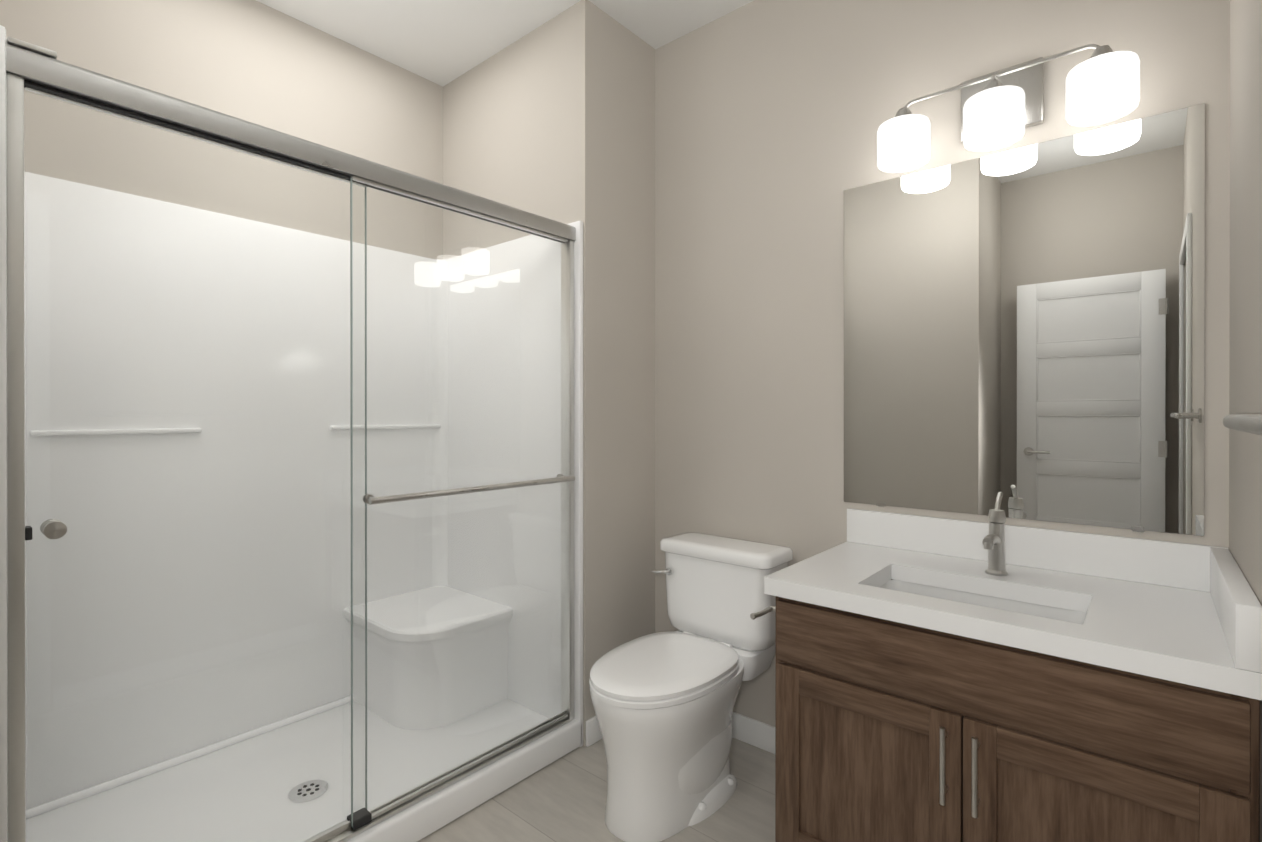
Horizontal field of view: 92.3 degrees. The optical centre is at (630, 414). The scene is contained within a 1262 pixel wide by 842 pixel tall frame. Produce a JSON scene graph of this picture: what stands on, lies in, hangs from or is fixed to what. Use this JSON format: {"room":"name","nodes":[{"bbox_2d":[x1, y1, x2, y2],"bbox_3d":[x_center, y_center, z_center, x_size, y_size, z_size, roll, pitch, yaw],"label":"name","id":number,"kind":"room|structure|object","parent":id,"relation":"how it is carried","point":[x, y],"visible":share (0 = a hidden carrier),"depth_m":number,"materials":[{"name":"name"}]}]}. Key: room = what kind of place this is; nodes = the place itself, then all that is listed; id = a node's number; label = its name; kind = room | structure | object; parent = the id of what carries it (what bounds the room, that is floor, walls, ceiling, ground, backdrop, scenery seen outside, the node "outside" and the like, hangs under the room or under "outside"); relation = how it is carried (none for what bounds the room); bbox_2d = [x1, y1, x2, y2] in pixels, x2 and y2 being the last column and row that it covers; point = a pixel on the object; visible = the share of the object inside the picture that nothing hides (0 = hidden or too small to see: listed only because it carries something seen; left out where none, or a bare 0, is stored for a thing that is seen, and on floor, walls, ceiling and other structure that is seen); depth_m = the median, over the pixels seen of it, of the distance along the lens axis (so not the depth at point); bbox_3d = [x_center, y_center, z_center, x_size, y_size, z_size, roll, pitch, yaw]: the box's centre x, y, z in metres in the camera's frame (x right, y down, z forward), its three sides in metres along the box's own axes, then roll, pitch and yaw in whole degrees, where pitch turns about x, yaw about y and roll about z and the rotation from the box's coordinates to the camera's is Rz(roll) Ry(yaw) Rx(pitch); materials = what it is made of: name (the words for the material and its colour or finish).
{"room":"bathroom","nodes":[
{"label":"bathroom","id":0,"kind":"room"},
{"bbox_2d":[256,0,753,86],"bbox_3d":[-0.410,-1.568,0.562,3.882,0.100,3.900,0,0,41],"label":"ceiling","id":1,"kind":"structure","parent":0,"point":[442,43],"depth_m":2.36,"materials":[{"name":"paint"}]},
{"bbox_2d":[418,737,774,841],"bbox_3d":[-0.410,1.272,0.568,3.882,0.100,3.900,0,0,41],"label":"floor","id":2,"kind":"structure","parent":0,"point":[562,799],"depth_m":1.87,"materials":[{"name":"tile"}]},
{"bbox_2d":[0,25,582,841],"bbox_3d":[-1.010,0.256,1.954,0.924,1.924,1.498,0,0,41],"label":"shower surround","id":3,"kind":"object","parent":2,"relation":"on","point":[434,813],"visible":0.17,"depth_m":2.16,"materials":[{"name":"plastic"}]},
{"bbox_2d":[6,36,575,841],"bbox_3d":[-0.686,0.208,1.677,0.115,1.821,1.453,0,0,41],"label":"shower door","id":4,"kind":"structure","parent":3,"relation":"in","point":[38,70],"depth_m":1.46,"materials":[{"name":"clear glass"}]},
{"bbox_2d":[589,532,792,841],"bbox_3d":[0.163,0.867,1.984,0.463,0.813,0.733,0,0,41],"label":"toilet","id":5,"kind":"object","parent":2,"relation":"on","point":[663,703],"visible":0.94,"depth_m":1.84,"materials":[{"name":"ceramic"}]},
{"bbox_2d":[764,492,1261,841],"bbox_3d":[0.865,0.714,1.486,0.896,1.010,0.602,0,0,41],"label":"bathroom vanity","id":6,"kind":"object","parent":2,"relation":"on","point":[996,678],"visible":1,"depth_m":1.30,"materials":[{"name":"brown wood"}]},
{"bbox_2d":[750,606,775,619],"bbox_3d":[0.373,0.535,1.622,0.058,0.037,0.128,0,0,41],"label":"paper holder","id":7,"kind":"object","parent":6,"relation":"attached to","point":[753,616],"visible":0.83,"depth_m":1.62,"materials":[{"name":"silver metal"}]},
{"bbox_2d":[0,0,1261,841],"bbox_3d":[-0.465,-0.149,1.270,2.882,2.740,2.900,0,0,41],"label":"wall","id":8,"kind":"structure","parent":0,"point":[702,180],"depth_m":2.22,"materials":[{"name":"paint"}]},
{"bbox_2d":[586,716,601,746],"bbox_3d":[-0.032,1.170,2.367,0.017,0.094,0.396,0,0,41],"label":"baseboard","id":9,"kind":"structure","parent":8,"relation":"attached to","point":[593,734],"depth_m":2.23,"materials":[{"name":"paint"}]},
{"bbox_2d":[731,712,774,753],"bbox_3d":[0.396,1.171,2.277,0.784,0.094,0.014,0,0,41],"label":"baseboard","id":10,"kind":"structure","parent":8,"relation":"attached to","point":[755,733],"depth_m":2.22,"materials":[{"name":"paint"}]},
{"bbox_2d":[877,44,1139,172],"bbox_3d":[0.989,-0.849,1.647,0.604,0.238,0.191,0,0,41],"label":"sconce","id":11,"kind":"object","parent":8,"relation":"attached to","point":[1002,108],"visible":1,"depth_m":1.58,"materials":[{"name":"white glass"}]},
{"bbox_2d":[844,103,1204,535],"bbox_3d":[1.037,-0.223,1.729,0.870,1.037,0.007,0,0,41],"label":"mirror","id":12,"kind":"object","parent":8,"relation":"attached to","point":[1024,330],"visible":0.98,"depth_m":1.66,"materials":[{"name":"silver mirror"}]},
{"bbox_2d":[1223,413,1261,434],"bbox_3d":[0.549,0.010,0.482,0.074,0.052,0.619,0,0,41],"label":"towel rail","id":13,"kind":"object","parent":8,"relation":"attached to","point":[1248,422],"visible":1,"depth_m":0.58,"materials":[{"name":"silver metal"}]}
]}

